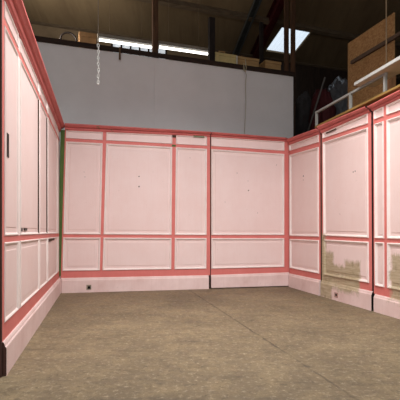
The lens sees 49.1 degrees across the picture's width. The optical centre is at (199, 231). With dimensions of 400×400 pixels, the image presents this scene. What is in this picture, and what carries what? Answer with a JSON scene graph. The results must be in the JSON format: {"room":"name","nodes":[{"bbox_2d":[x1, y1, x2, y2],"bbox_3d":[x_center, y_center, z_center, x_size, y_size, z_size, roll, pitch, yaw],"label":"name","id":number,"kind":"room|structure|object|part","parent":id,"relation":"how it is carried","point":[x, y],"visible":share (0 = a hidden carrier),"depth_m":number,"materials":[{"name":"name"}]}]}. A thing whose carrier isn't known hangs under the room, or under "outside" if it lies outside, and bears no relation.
{"room":"warehouse film set","nodes":[
{"label":"warehouse film set","id":0,"kind":"room"},
{"bbox_2d":[59,32,77,46],"bbox_3d":[-2.796,-4.074,9.311,0.372,0.372,0.044,0,0,-20],"label":"coil","id":1,"kind":"object","parent":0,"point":[63,33],"visible":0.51,"depth_m":9.30,"materials":[{"name":"metal"}]},
{"bbox_2d":[37,42,292,277],"bbox_3d":[-1.629,-1.234,8.687,7.968,4.627,0.047,0,0,-20],"label":"wall","id":2,"kind":"structure","parent":0,"point":[132,90],"depth_m":8.98,"materials":[{"name":"paint"}]},
{"bbox_2d":[34,35,294,76],"bbox_3d":[-1.603,-3.591,8.643,7.988,0.088,0.063,0,0,-20],"label":"timber beam","id":3,"kind":"structure","parent":2,"relation":"on","point":[38,38],"depth_m":8.89,"materials":[{"name":"wood"}]},
{"bbox_2d":[243,59,246,133],"bbox_3d":[0.976,-2.769,9.514,0.079,1.979,0.023,0,0,-9],"label":"rope","id":4,"kind":"object","parent":3,"relation":"hanging from","point":[245,59],"visible":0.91,"depth_m":9.51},
{"bbox_2d":[0,286,399,399],"bbox_3d":[1.500,1.130,5.500,21.000,0.100,23.000,0,0,0],"label":"floor","id":5,"kind":"structure","parent":0,"point":[263,342],"depth_m":3.99,"materials":[{"name":"concrete"}]},
{"bbox_2d":[0,0,64,377],"bbox_3d":[-2.010,-0.420,5.536,0.222,3.000,4.700,0,0,-13],"label":"panelling","id":6,"kind":"object","parent":5,"relation":"on","point":[31,121],"visible":0.99,"depth_m":4.22,"materials":[{"name":"paint"}]},
{"bbox_3d":[-1.529,-0.689,3.481,0.010,0.189,0.073,0,0,-13],"label":"slot plate","id":7,"kind":"part","parent":6,"relation":"part of","materials":[{"name":"metal"}]},
{"bbox_3d":[-1.572,-1.706,3.622,0.016,0.100,0.537,0,0,-13],"label":"frieze panel","id":8,"kind":"part","parent":6,"relation":"part of","materials":[{"name":"pink paint"}]},
{"bbox_3d":[-1.571,-0.776,3.623,0.020,1.570,0.525,0,0,-13],"label":"tall panel","id":9,"kind":"part","parent":6,"relation":"part of","materials":[{"name":"pink paint"}]},
{"bbox_3d":[-1.565,-0.776,3.624,0.027,1.613,0.567,0,0,-13],"label":"moulding","id":10,"kind":"part","parent":6,"relation":"part of","materials":[{"name":"white paint"}]},
{"bbox_3d":[-1.565,-1.706,3.624,0.027,0.131,0.567,0,0,-13],"label":"moulding","id":11,"kind":"part","parent":6,"relation":"part of","materials":[{"name":"white paint"}]},
{"bbox_3d":[-1.571,0.387,3.623,0.020,0.572,0.525,0,0,-13],"label":"dado panel","id":12,"kind":"part","parent":6,"relation":"part of","materials":[{"name":"pink paint"}]},
{"bbox_3d":[-1.565,0.387,3.624,0.027,0.615,0.567,0,0,-13],"label":"moulding","id":13,"kind":"part","parent":6,"relation":"part of","materials":[{"name":"white paint"}]},
{"bbox_3d":[-1.792,-0.780,4.602,0.020,1.575,1.180,0,0,-13],"label":"tall panel","id":14,"kind":"part","parent":6,"relation":"part of","materials":[{"name":"pink paint"}]},
{"bbox_3d":[-1.787,-0.780,4.603,0.027,1.618,1.222,0,0,-13],"label":"moulding","id":15,"kind":"part","parent":6,"relation":"part of","materials":[{"name":"white paint"}]},
{"bbox_3d":[-1.794,-1.708,4.601,0.016,0.101,1.192,0,0,-13],"label":"frieze panel","id":16,"kind":"part","parent":6,"relation":"part of","materials":[{"name":"pink paint"}]},
{"bbox_3d":[-1.787,-1.708,4.603,0.027,0.132,1.222,0,0,-13],"label":"moulding","id":17,"kind":"part","parent":6,"relation":"part of","materials":[{"name":"white paint"}]},
{"bbox_3d":[-1.792,0.387,4.602,0.020,0.571,1.180,0,0,-13],"label":"dado panel","id":18,"kind":"part","parent":6,"relation":"part of","materials":[{"name":"pink paint"}]},
{"bbox_3d":[-1.787,0.387,4.603,0.027,0.614,1.222,0,0,-13],"label":"moulding","id":19,"kind":"part","parent":6,"relation":"part of","materials":[{"name":"white paint"}]},
{"bbox_3d":[-2.010,0.052,5.551,0.029,0.055,4.670,0,0,-13],"label":"dado rail","id":20,"kind":"part","parent":6,"relation":"part of","materials":[{"name":"paint"}]},
{"bbox_3d":[-2.010,-1.617,5.551,0.029,0.075,4.670,0,0,-13],"label":"frieze rail","id":21,"kind":"part","parent":6,"relation":"part of","materials":[{"name":"paint"}]},
{"bbox_3d":[-2.010,0.756,5.551,0.029,0.137,4.670,0,0,-13],"label":"rail","id":22,"kind":"part","parent":6,"relation":"part of","materials":[{"name":"paint"}]},
{"bbox_3d":[-1.960,-1.837,5.563,0.112,0.135,4.670,0,0,-13],"label":"cornice","id":23,"kind":"part","parent":6,"relation":"part of","materials":[{"name":"paint"}]},
{"bbox_3d":[-2.025,-0.782,5.632,0.020,1.577,0.709,0,0,-13],"label":"tall panel","id":24,"kind":"part","parent":6,"relation":"part of","materials":[{"name":"pink paint"}]},
{"bbox_3d":[-2.020,-0.782,5.633,0.027,1.620,0.752,0,0,-13],"label":"moulding","id":25,"kind":"part","parent":6,"relation":"part of","materials":[{"name":"white paint"}]},
{"bbox_3d":[-2.027,-1.711,5.632,0.016,0.099,0.721,0,0,-13],"label":"frieze panel","id":26,"kind":"part","parent":6,"relation":"part of","materials":[{"name":"pink paint"}]},
{"bbox_3d":[-2.025,0.386,5.632,0.020,0.569,0.709,0,0,-13],"label":"dado panel","id":27,"kind":"part","parent":6,"relation":"part of","materials":[{"name":"pink paint"}]},
{"bbox_3d":[-2.020,0.386,5.633,0.027,0.612,0.752,0,0,-13],"label":"moulding","id":28,"kind":"part","parent":6,"relation":"part of","materials":[{"name":"white paint"}]},
{"bbox_3d":[-2.020,-1.711,5.633,0.027,0.129,0.752,0,0,-13],"label":"moulding","id":29,"kind":"part","parent":6,"relation":"part of","materials":[{"name":"white paint"}]},
{"bbox_3d":[-2.276,-0.786,6.738,0.020,1.582,1.312,0,0,-13],"label":"tall panel","id":30,"kind":"part","parent":6,"relation":"part of","materials":[{"name":"pink paint"}]},
{"bbox_3d":[-2.277,-1.714,6.738,0.016,0.099,1.324,0,0,-13],"label":"frieze panel","id":31,"kind":"part","parent":6,"relation":"part of","materials":[{"name":"pink paint"}]},
{"bbox_3d":[-2.276,0.385,6.738,0.020,0.568,1.312,0,0,-13],"label":"dado panel","id":32,"kind":"part","parent":6,"relation":"part of","materials":[{"name":"pink paint"}]},
{"bbox_3d":[-2.270,-0.786,6.740,0.027,1.625,1.355,0,0,-13],"label":"moulding","id":33,"kind":"part","parent":6,"relation":"part of","materials":[{"name":"white paint"}]},
{"bbox_3d":[-2.270,-1.714,6.740,0.027,0.130,1.355,0,0,-13],"label":"moulding","id":34,"kind":"part","parent":6,"relation":"part of","materials":[{"name":"white paint"}]},
{"bbox_3d":[-2.270,0.385,6.740,0.027,0.611,1.355,0,0,-13],"label":"moulding","id":35,"kind":"part","parent":6,"relation":"part of","materials":[{"name":"white paint"}]},
{"bbox_2d":[59,123,210,292],"bbox_3d":[-1.159,-0.417,8.032,2.779,2.993,0.157,0,0,-12],"label":"panelling","id":36,"kind":"object","parent":5,"relation":"on","point":[134,202],"visible":1,"depth_m":8.03,"materials":[{"name":"paint"}]},
{"bbox_3d":[-2.120,0.395,7.848,0.594,0.530,0.016,0,0,-12],"label":"dado panel","id":37,"kind":"part","parent":36,"relation":"part of","materials":[{"name":"pink paint"}]},
{"bbox_3d":[-2.118,0.395,7.835,0.663,0.598,0.038,0,0,-12],"label":"moulding","id":38,"kind":"part","parent":36,"relation":"part of","materials":[{"name":"white paint"}]},
{"bbox_3d":[-2.091,-0.781,7.841,0.683,1.654,0.038,0,0,-12],"label":"moulding","id":39,"kind":"part","parent":36,"relation":"part of","materials":[{"name":"white paint"}]},
{"bbox_3d":[-2.094,-0.781,7.854,0.614,1.586,0.016,0,0,-12],"label":"tall panel","id":40,"kind":"part","parent":36,"relation":"part of","materials":[{"name":"pink paint"}]},
{"bbox_3d":[-2.070,-1.732,7.863,0.610,0.116,0.009,0,0,-12],"label":"frieze panel","id":41,"kind":"part","parent":36,"relation":"part of","materials":[{"name":"pink paint"}]},
{"bbox_3d":[-2.067,-1.732,7.847,0.642,0.147,0.038,0,0,-12],"label":"moulding","id":42,"kind":"part","parent":36,"relation":"part of","materials":[{"name":"white paint"}]},
{"bbox_3d":[-1.140,0.757,8.066,2.726,0.132,0.029,0,0,-12],"label":"rail","id":43,"kind":"part","parent":36,"relation":"part of","materials":[{"name":"paint"}]},
{"bbox_3d":[-1.131,0.079,8.068,2.705,0.076,0.029,0,0,-12],"label":"dado rail","id":44,"kind":"part","parent":36,"relation":"part of","materials":[{"name":"paint"}]},
{"bbox_3d":[-1.109,-1.623,8.073,2.655,0.084,0.029,0,0,-12],"label":"frieze rail","id":45,"kind":"part","parent":36,"relation":"part of","materials":[{"name":"paint"}]},
{"bbox_3d":[-1.150,0.400,8.062,1.193,0.529,0.016,0,0,-12],"label":"dado panel","id":46,"kind":"part","parent":36,"relation":"part of","materials":[{"name":"pink paint"}]},
{"bbox_3d":[-1.148,0.400,8.050,1.261,0.597,0.038,0,0,-12],"label":"moulding","id":47,"kind":"part","parent":36,"relation":"part of","materials":[{"name":"white paint"}]},
{"bbox_3d":[-1.132,-0.773,8.053,1.256,1.657,0.038,0,0,-12],"label":"moulding","id":48,"kind":"part","parent":36,"relation":"part of","materials":[{"name":"white paint"}]},
{"bbox_3d":[-1.135,-0.773,8.066,1.187,1.589,0.016,0,0,-12],"label":"tall panel","id":49,"kind":"part","parent":36,"relation":"part of","materials":[{"name":"pink paint"}]},
{"bbox_3d":[-1.095,-1.858,8.023,2.649,0.111,0.112,0,0,-12],"label":"cornice","id":50,"kind":"part","parent":36,"relation":"part of","materials":[{"name":"paint"}]},
{"bbox_3d":[-1.111,-1.728,8.075,1.178,0.134,0.009,0,0,-12],"label":"frieze panel","id":51,"kind":"part","parent":36,"relation":"part of","materials":[{"name":"pink paint"}]},
{"bbox_3d":[-1.108,-1.728,8.059,1.209,0.165,0.038,0,0,-12],"label":"moulding","id":52,"kind":"part","parent":36,"relation":"part of","materials":[{"name":"white paint"}]},
{"bbox_3d":[-0.180,0.406,8.276,0.550,0.522,0.016,0,0,-12],"label":"dado panel","id":53,"kind":"part","parent":36,"relation":"part of","materials":[{"name":"pink paint"}]},
{"bbox_3d":[-0.177,0.406,8.264,0.618,0.590,0.038,0,0,-12],"label":"moulding","id":54,"kind":"part","parent":36,"relation":"part of","materials":[{"name":"white paint"}]},
{"bbox_3d":[-0.172,-0.764,8.278,0.550,1.580,0.016,0,0,-12],"label":"tall panel","id":55,"kind":"part","parent":36,"relation":"part of","materials":[{"name":"pink paint"}]},
{"bbox_3d":[-0.170,-0.764,8.265,0.618,1.648,0.038,0,0,-12],"label":"moulding","id":56,"kind":"part","parent":36,"relation":"part of","materials":[{"name":"white paint"}]},
{"bbox_3d":[-0.163,-1.726,8.284,0.569,0.144,0.009,0,0,-12],"label":"frieze panel","id":57,"kind":"part","parent":36,"relation":"part of","materials":[{"name":"pink paint"}]},
{"bbox_3d":[-0.160,-1.726,8.268,0.600,0.174,0.038,0,0,-12],"label":"moulding","id":58,"kind":"part","parent":36,"relation":"part of","materials":[{"name":"white paint"}]},
{"bbox_2d":[210,132,288,287],"bbox_3d":[1.000,-0.414,8.509,1.647,2.952,0.157,0,0,-12],"label":"panelling","id":59,"kind":"object","parent":5,"relation":"on","point":[249,174],"visible":0.99,"depth_m":8.51,"materials":[{"name":"paint"}]},
{"bbox_3d":[0.937,-0.759,8.523,1.421,1.574,0.016,0,0,-12],"label":"tall panel","id":60,"kind":"part","parent":59,"relation":"part of","materials":[{"name":"pink paint"}]},
{"bbox_3d":[0.940,-0.760,8.511,1.488,1.642,0.038,0,0,-12],"label":"moulding","id":61,"kind":"part","parent":59,"relation":"part of","materials":[{"name":"white paint"}]},
{"bbox_3d":[0.982,-1.590,8.535,1.593,0.097,0.029,0,0,-12],"label":"frieze rail","id":62,"kind":"part","parent":59,"relation":"part of","materials":[{"name":"paint"}]},
{"bbox_3d":[0.936,-1.707,8.527,1.458,0.173,0.009,0,0,-12],"label":"frieze panel","id":63,"kind":"part","parent":59,"relation":"part of","materials":[{"name":"pink paint"}]},
{"bbox_3d":[0.940,-1.707,8.511,1.488,0.204,0.038,0,0,-12],"label":"moulding","id":64,"kind":"part","parent":59,"relation":"part of","materials":[{"name":"white paint"}]},
{"bbox_3d":[0.985,0.091,8.535,1.597,0.064,0.029,0,0,-12],"label":"dado rail","id":65,"kind":"part","parent":59,"relation":"part of","materials":[{"name":"paint"}]},
{"bbox_3d":[0.938,0.409,8.523,1.419,0.517,0.016,0,0,-12],"label":"dado panel","id":66,"kind":"part","parent":59,"relation":"part of","materials":[{"name":"pink paint"}]},
{"bbox_3d":[0.941,0.409,8.511,1.487,0.585,0.038,0,0,-12],"label":"moulding","id":67,"kind":"part","parent":59,"relation":"part of","materials":[{"name":"white paint"}]},
{"bbox_3d":[0.987,0.756,8.536,1.598,0.127,0.029,0,0,-12],"label":"rail","id":68,"kind":"part","parent":59,"relation":"part of","materials":[{"name":"paint"}]},
{"bbox_3d":[1.002,-1.838,8.486,1.612,0.105,0.112,0,0,-12],"label":"cornice","id":69,"kind":"part","parent":59,"relation":"part of","materials":[{"name":"paint"}]},
{"bbox_2d":[293,77,294,136],"bbox_3d":[2.146,-1.234,10.041,0.046,4.627,0.080,0,0,-20],"label":"post","id":70,"kind":"object","parent":5,"relation":"on","point":[293,77],"visible":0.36,"depth_m":10.00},
{"bbox_2d":[287,129,321,295],"bbox_3d":[1.897,-0.371,8.052,0.157,2.902,1.329,0,0,-13],"label":"panelling","id":71,"kind":"object","parent":5,"relation":"on","point":[305,149],"visible":0.88,"depth_m":7.99,"materials":[{"name":"paint"}]},
{"bbox_3d":[1.869,-1.744,8.070,0.112,0.156,1.280,0,0,-13],"label":"cornice","id":72,"kind":"part","parent":71,"relation":"part of","materials":[{"name":"paint"}]},
{"bbox_3d":[1.908,-0.722,8.069,0.038,1.606,1.183,0,0,-13],"label":"moulding","id":73,"kind":"part","parent":71,"relation":"part of","materials":[{"name":"white paint"}]},
{"bbox_3d":[1.907,-1.628,8.074,0.038,0.178,1.173,0,0,-13],"label":"moulding","id":74,"kind":"part","parent":71,"relation":"part of","materials":[{"name":"white paint"}]},
{"bbox_3d":[1.920,-0.721,8.071,0.016,1.536,1.115,0,0,-13],"label":"tall panel","id":75,"kind":"part","parent":71,"relation":"part of","materials":[{"name":"pink paint"}]},
{"bbox_3d":[1.922,-1.530,8.071,0.029,0.148,1.260,0,0,-13],"label":"frieze rail","id":76,"kind":"part","parent":71,"relation":"part of","materials":[{"name":"paint"}]},
{"bbox_3d":[1.923,-1.628,8.078,0.009,0.146,1.142,0,0,-13],"label":"frieze panel","id":77,"kind":"part","parent":71,"relation":"part of","materials":[{"name":"pink paint"}]},
{"bbox_3d":[1.924,0.109,8.063,0.029,0.060,1.264,0,0,-13],"label":"dado rail","id":78,"kind":"part","parent":71,"relation":"part of","materials":[{"name":"paint"}]},
{"bbox_3d":[1.909,0.424,8.064,0.038,0.578,1.181,0,0,-13],"label":"moulding","id":79,"kind":"part","parent":71,"relation":"part of","materials":[{"name":"white paint"}]},
{"bbox_3d":[1.924,0.766,8.060,0.029,0.107,1.266,0,0,-13],"label":"rail","id":80,"kind":"part","parent":71,"relation":"part of","materials":[{"name":"paint"}]},
{"bbox_3d":[1.921,0.424,8.066,0.016,0.510,1.113,0,0,-13],"label":"dado panel","id":81,"kind":"part","parent":71,"relation":"part of","materials":[{"name":"pink paint"}]},
{"bbox_2d":[317,106,374,310],"bbox_3d":[2.203,-0.350,6.693,0.157,2.860,1.435,0,0,-13],"label":"panelling","id":82,"kind":"object","parent":5,"relation":"on","point":[347,139],"visible":0.91,"depth_m":6.58,"materials":[{"name":"paint"}]},
{"bbox_3d":[2.175,-1.718,6.714,0.112,0.122,1.381,0,0,-13],"label":"cornice","id":83,"kind":"part","parent":82,"relation":"part of","materials":[{"name":"paint"}]},
{"bbox_3d":[2.209,-1.588,6.733,0.038,0.143,1.266,0,0,-13],"label":"moulding","id":84,"kind":"part","parent":82,"relation":"part of","materials":[{"name":"white paint"}]},
{"bbox_3d":[2.225,-1.515,6.724,0.029,0.113,1.383,0,0,-13],"label":"frieze rail","id":85,"kind":"part","parent":82,"relation":"part of","materials":[{"name":"paint"}]},
{"bbox_3d":[2.223,-0.711,6.726,0.016,1.519,1.215,0,0,-13],"label":"tall panel","id":86,"kind":"part","parent":82,"relation":"part of","materials":[{"name":"pink paint"}]},
{"bbox_3d":[2.211,-0.712,6.723,0.038,1.588,1.283,0,0,-13],"label":"moulding","id":87,"kind":"part","parent":82,"relation":"part of","materials":[{"name":"white paint"}]},
{"bbox_3d":[2.225,-1.588,6.737,0.009,0.112,1.235,0,0,-13],"label":"frieze panel","id":88,"kind":"part","parent":82,"relation":"part of","materials":[{"name":"pink paint"}]},
{"bbox_3d":[2.214,0.422,6.709,0.038,0.598,1.270,0,0,-13],"label":"moulding","id":89,"kind":"part","parent":82,"relation":"part of","materials":[{"name":"white paint"}]},
{"bbox_3d":[2.227,0.100,6.716,0.029,0.074,1.396,0,0,-13],"label":"dado rail","id":90,"kind":"part","parent":82,"relation":"part of","materials":[{"name":"paint"}]},
{"bbox_3d":[2.227,0.422,6.712,0.016,0.530,1.201,0,0,-13],"label":"dado panel","id":91,"kind":"part","parent":82,"relation":"part of","materials":[{"name":"pink paint"}]},
{"bbox_3d":[2.228,0.762,6.712,0.029,0.105,1.401,0,0,-13],"label":"rail","id":92,"kind":"part","parent":82,"relation":"part of","materials":[{"name":"paint"}]},
{"bbox_2d":[367,90,399,318],"bbox_3d":[2.494,-0.334,5.400,0.157,2.828,1.231,0,0,-13],"label":"panelling","id":93,"kind":"object","parent":5,"relation":"on","point":[386,111],"visible":1,"depth_m":5.68,"materials":[{"name":"paint"}]},
{"bbox_3d":[2.404,-0.691,5.865,0.038,1.558,0.209,0,0,-13],"label":"moulding","id":94,"kind":"part","parent":93,"relation":"part of","materials":[{"name":"white paint"}]},
{"bbox_3d":[2.419,-1.591,5.875,0.009,0.096,0.170,0,0,-13],"label":"frieze panel","id":95,"kind":"part","parent":93,"relation":"part of","materials":[{"name":"pink paint"}]},
{"bbox_3d":[2.403,-1.590,5.871,0.038,0.127,0.200,0,0,-13],"label":"moulding","id":96,"kind":"part","parent":93,"relation":"part of","materials":[{"name":"white paint"}]},
{"bbox_3d":[2.417,-0.691,5.868,0.016,1.504,0.156,0,0,-13],"label":"tall panel","id":97,"kind":"part","parent":93,"relation":"part of","materials":[{"name":"pink paint"}]},
{"bbox_3d":[2.406,0.432,5.856,0.038,0.593,0.199,0,0,-13],"label":"moulding","id":98,"kind":"part","parent":93,"relation":"part of","materials":[{"name":"white paint"}]},
{"bbox_3d":[2.419,0.432,5.859,0.016,0.540,0.146,0,0,-13],"label":"dado panel","id":99,"kind":"part","parent":93,"relation":"part of","materials":[{"name":"pink paint"}]},
{"bbox_3d":[2.472,-1.700,5.395,0.112,0.096,1.231,0,0,-13],"label":"cornice","id":100,"kind":"part","parent":93,"relation":"part of","materials":[{"name":"paint"}]},
{"bbox_3d":[2.522,-1.482,5.406,0.029,0.109,1.230,0,0,-13],"label":"frieze rail","id":101,"kind":"part","parent":93,"relation":"part of","materials":[{"name":"paint"}]},
{"bbox_3d":[2.524,0.116,5.400,0.029,0.059,1.217,0,0,-13],"label":"dado rail","id":102,"kind":"part","parent":93,"relation":"part of","materials":[{"name":"paint"}]},
{"bbox_3d":[2.524,0.791,5.397,0.029,0.126,1.212,0,0,-13],"label":"rail","id":103,"kind":"part","parent":93,"relation":"part of","materials":[{"name":"paint"}]},
{"bbox_3d":[2.527,-0.684,5.321,0.038,1.554,0.794,0,0,-13],"label":"moulding","id":104,"kind":"part","parent":93,"relation":"part of","materials":[{"name":"white paint"}]},
{"bbox_3d":[2.527,-1.576,5.322,0.038,0.167,0.795,0,0,-13],"label":"moulding","id":105,"kind":"part","parent":93,"relation":"part of","materials":[{"name":"white paint"}]},
{"bbox_3d":[2.528,0.434,5.316,0.038,0.593,0.784,0,0,-13],"label":"moulding","id":106,"kind":"part","parent":93,"relation":"part of","materials":[{"name":"white paint"}]},
{"bbox_3d":[2.543,-1.576,5.325,0.009,0.136,0.765,0,0,-13],"label":"frieze panel","id":107,"kind":"part","parent":93,"relation":"part of","materials":[{"name":"pink paint"}]},
{"bbox_3d":[2.539,-0.683,5.324,0.016,1.485,0.726,0,0,-13],"label":"tall panel","id":108,"kind":"part","parent":93,"relation":"part of","materials":[{"name":"pink paint"}]},
{"bbox_3d":[2.540,0.434,5.319,0.016,0.526,0.716,0,0,-13],"label":"dado panel","id":109,"kind":"part","parent":93,"relation":"part of","materials":[{"name":"pink paint"}]},
{"bbox_2d":[22,0,399,76],"bbox_3d":[2.630,-7.499,6.216,24.000,4.560,14.745,0,0,-20],"label":"ceiling","id":110,"kind":"structure","parent":0,"point":[127,17],"depth_m":11.76,"materials":[{"name":"wood"}]},
{"bbox_2d":[97,0,99,84],"bbox_3d":[-1.534,-4.570,6.600,0.042,4.704,0.038,0,0,19],"label":"chain","id":111,"kind":"object","parent":110,"relation":"hanging from","point":[98,0],"visible":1,"depth_m":6.60,"materials":[{"name":"grey metal"}]},
{"bbox_2d":[97,0,151,48],"bbox_3d":[-1.603,-5.065,9.470,1.201,2.050,0.200,0,0,-20],"label":"strip light","id":112,"kind":"object","parent":110,"relation":"hanging from","point":[109,38],"visible":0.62,"depth_m":9.41,"materials":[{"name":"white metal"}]},
{"bbox_2d":[158,0,207,55],"bbox_3d":[-0.368,-5.083,9.910,1.213,2.020,0.200,0,0,-20],"label":"strip light","id":113,"kind":"object","parent":110,"relation":"hanging from","point":[168,45],"visible":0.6,"depth_m":9.87,"materials":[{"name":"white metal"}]},
{"bbox_2d":[134,0,399,48],"bbox_3d":[0.733,-5.699,11.428,24.000,0.169,0.156,0,0,-20],"label":"trim","id":114,"kind":"structure","parent":110,"relation":"attached to","point":[178,4],"depth_m":11.55,"materials":[{"name":"wood"}]},
{"bbox_2d":[232,0,261,55],"bbox_3d":[1.260,-5.539,11.895,0.176,0.753,2.159,0,0,-12],"label":"channel","id":115,"kind":"object","parent":114,"relation":"attached to","point":[255,6],"visible":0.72,"depth_m":11.87,"materials":[{"name":"metal"}]},
{"bbox_2d":[250,0,283,58],"bbox_3d":[1.831,-5.557,11.991,0.184,1.007,2.390,0,0,-11],"label":"rafter","id":116,"kind":"object","parent":110,"relation":"attached to","point":[277,6],"visible":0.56,"depth_m":11.68,"materials":[{"name":"wood"}]},
{"bbox_2d":[31,24,399,101],"bbox_3d":[0.211,-2.153,12.862,24.000,6.466,0.200,0,0,-20],"label":"wall","id":117,"kind":"structure","parent":0,"point":[307,78],"depth_m":13.82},
{"bbox_2d":[29,20,399,79],"bbox_3d":[0.251,-5.315,12.752,24.000,0.071,0.091,0,0,-20],"label":"trim","id":118,"kind":"structure","parent":117,"relation":"attached to","point":[31,21],"depth_m":12.07,"materials":[{"name":"wood"}]},
{"bbox_2d":[315,84,399,127],"bbox_3d":[4.095,-1.820,6.500,3.620,0.030,9.700,0,0,-13],"label":"floor","id":119,"kind":"structure","parent":0,"point":[396,88],"depth_m":6.11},
{"bbox_2d":[295,91,310,135],"bbox_3d":[2.760,-2.784,11.599,0.596,1.898,0.857,0,0,-13],"label":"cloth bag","id":120,"kind":"object","parent":119,"relation":"on","point":[303,103],"visible":0.38,"depth_m":11.32,"materials":[{"name":"fabric"}]},
{"bbox_2d":[307,77,325,130],"bbox_3d":[2.530,-2.588,9.849,0.038,1.488,0.992,0,0,-19],"label":"pole","id":121,"kind":"object","parent":119,"relation":"on","point":[324,77],"visible":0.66,"depth_m":9.67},
{"bbox_2d":[308,89,336,129],"bbox_3d":[2.886,-2.643,10.349,0.626,1.616,0.795,0,0,11],"label":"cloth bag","id":122,"kind":"object","parent":119,"relation":"on","point":[325,98],"visible":0.44,"depth_m":10.11,"materials":[{"name":"fabric"}]},
{"bbox_2d":[327,76,347,114],"bbox_3d":[3.564,-2.938,11.397,0.914,2.206,1.739,0,0,-13],"label":"tarpaulin","id":123,"kind":"object","parent":119,"relation":"on","point":[338,88],"visible":0.16,"depth_m":10.84,"materials":[{"name":"grey plastic"}]},
{"bbox_2d":[315,72,387,125],"bbox_3d":[2.261,-1.977,6.768,0.040,0.284,1.957,0,0,-13],"label":"guard rail","id":124,"kind":"object","parent":119,"relation":"on","point":[384,75],"visible":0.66,"depth_m":6.59,"materials":[{"name":"white metal"}]},
{"bbox_3d":[2.051,-1.962,7.703,0.040,0.254,0.040,0,0,-13],"label":"post","id":125,"kind":"part","parent":124,"relation":"part of","materials":[{"name":"white metal"}]},
{"bbox_3d":[2.287,-1.962,6.652,0.040,0.254,0.040,0,0,-13],"label":"post","id":126,"kind":"part","parent":124,"relation":"part of","materials":[{"name":"white metal"}]},
{"bbox_2d":[354,56,399,86],"bbox_3d":[2.785,-2.141,4.622,0.322,0.044,3.606,0,0,-13],"label":"board","id":127,"kind":"object","parent":124,"relation":"on","point":[392,68],"visible":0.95,"depth_m":5.86,"materials":[{"name":"white wood"}]},
{"bbox_3d":[2.470,-1.962,5.842,0.040,0.254,0.040,0,0,-13],"label":"post","id":128,"kind":"part","parent":124,"relation":"part of","materials":[{"name":"white metal"}]},
{"bbox_2d":[348,13,394,109],"bbox_3d":[2.975,-2.714,7.692,0.020,1.758,1.351,0,0,-13],"label":"sheet","id":129,"kind":"object","parent":119,"relation":"on","point":[375,35],"visible":0.43,"depth_m":7.67,"materials":[{"name":"wood"}]},
{"bbox_2d":[350,31,399,63],"bbox_3d":[2.990,-3.127,7.464,0.050,0.130,1.456,0,0,-13],"label":"batten","id":130,"kind":"object","parent":129,"relation":"attached to","point":[397,35],"visible":1,"depth_m":7.42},
{"bbox_2d":[386,0,386,63],"bbox_3d":[2.736,-4.625,6.434,0.020,5.581,0.020,0,0,-13],"label":"pole","id":131,"kind":"object","parent":119,"relation":"on","point":[386,0],"visible":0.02,"depth_m":6.42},
{"bbox_2d":[387,76,395,89],"bbox_3d":[2.877,-2.135,6.581,0.090,0.599,0.090,0,0,-13],"label":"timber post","id":132,"kind":"object","parent":119,"relation":"on","point":[391,82],"visible":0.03,"depth_m":6.54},
{"bbox_3d":[-2.585,-3.470,10.687,8.508,0.140,4.350,0,0,-20],"label":"floor","id":133,"kind":"structure","parent":0,"visible":0},
{"bbox_2d":[78,31,96,49],"bbox_3d":[-2.436,-3.888,9.466,0.367,0.696,0.366,0,0,-20],"label":"storage box","id":134,"kind":"object","parent":133,"relation":"on","point":[86,37],"visible":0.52,"depth_m":9.30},
{"bbox_3d":[-2.436,-4.188,9.466,0.367,0.098,0.366,0,0,-20],"label":"lid","id":135,"kind":"part","parent":134,"relation":"part of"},
{"bbox_2d":[111,43,166,58],"bbox_3d":[-1.444,-4.045,10.445,1.341,1.009,0.070,0,0,-20],"label":"window","id":136,"kind":"structure","parent":133,"relation":"on","point":[164,51],"depth_m":10.41,"materials":[{"name":"white"}]},
{"bbox_2d":[152,0,157,57],"bbox_3d":[-0.930,-4.877,9.074,0.114,2.674,0.100,0,0,-20],"label":"timber post","id":137,"kind":"object","parent":133,"relation":"on","point":[154,2],"visible":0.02,"depth_m":9.03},
{"bbox_2d":[208,17,214,65],"bbox_3d":[0.255,-4.120,9.623,0.131,1.160,0.100,0,0,-20],"label":"timber post","id":138,"kind":"object","parent":133,"relation":"on","point":[211,20],"visible":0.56,"depth_m":9.58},
{"bbox_2d":[215,52,235,68],"bbox_3d":[0.510,-3.759,9.958,0.519,0.439,0.416,0,0,-20],"label":"storage box","id":139,"kind":"object","parent":133,"relation":"on","point":[221,57],"visible":0.43,"depth_m":9.77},
{"bbox_3d":[0.510,-3.948,9.958,0.519,0.061,0.416,0,0,-20],"label":"lid","id":140,"kind":"part","parent":139,"relation":"part of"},
{"bbox_2d":[238,56,258,71],"bbox_3d":[1.044,-3.764,10.201,0.547,0.449,0.416,0,0,-20],"label":"storage box","id":141,"kind":"object","parent":133,"relation":"on","point":[249,61],"visible":0.34,"depth_m":10.01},
{"bbox_3d":[1.044,-3.957,10.201,0.546,0.063,0.416,0,0,-20],"label":"lid","id":142,"kind":"part","parent":141,"relation":"part of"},
{"bbox_2d":[259,22,263,63],"bbox_3d":[1.514,-4.358,10.830,0.094,1.637,0.070,0,0,-20],"label":"timber post","id":143,"kind":"object","parent":133,"relation":"on","point":[261,24],"visible":0.56,"depth_m":10.80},
{"bbox_2d":[259,60,280,74],"bbox_3d":[1.644,-3.766,10.415,0.424,0.452,0.416,0,0,-20],"label":"storage box","id":144,"kind":"object","parent":133,"relation":"on","point":[269,64],"visible":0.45,"depth_m":10.23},
{"bbox_3d":[1.644,-3.961,10.415,0.424,0.063,0.416,0,0,-20],"label":"lid","id":145,"kind":"part","parent":144,"relation":"part of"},
{"bbox_2d":[284,0,288,75],"bbox_3d":[2.023,-4.860,10.263,0.118,2.641,0.040,0,0,-20],"label":"timber post","id":146,"kind":"object","parent":133,"relation":"on","point":[286,2],"visible":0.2,"depth_m":10.24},
{"bbox_2d":[290,0,294,76],"bbox_3d":[2.153,-4.885,10.139,0.114,2.690,0.040,0,0,-20],"label":"timber post","id":147,"kind":"object","parent":133,"relation":"on","point":[292,2],"visible":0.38,"depth_m":10.12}
]}

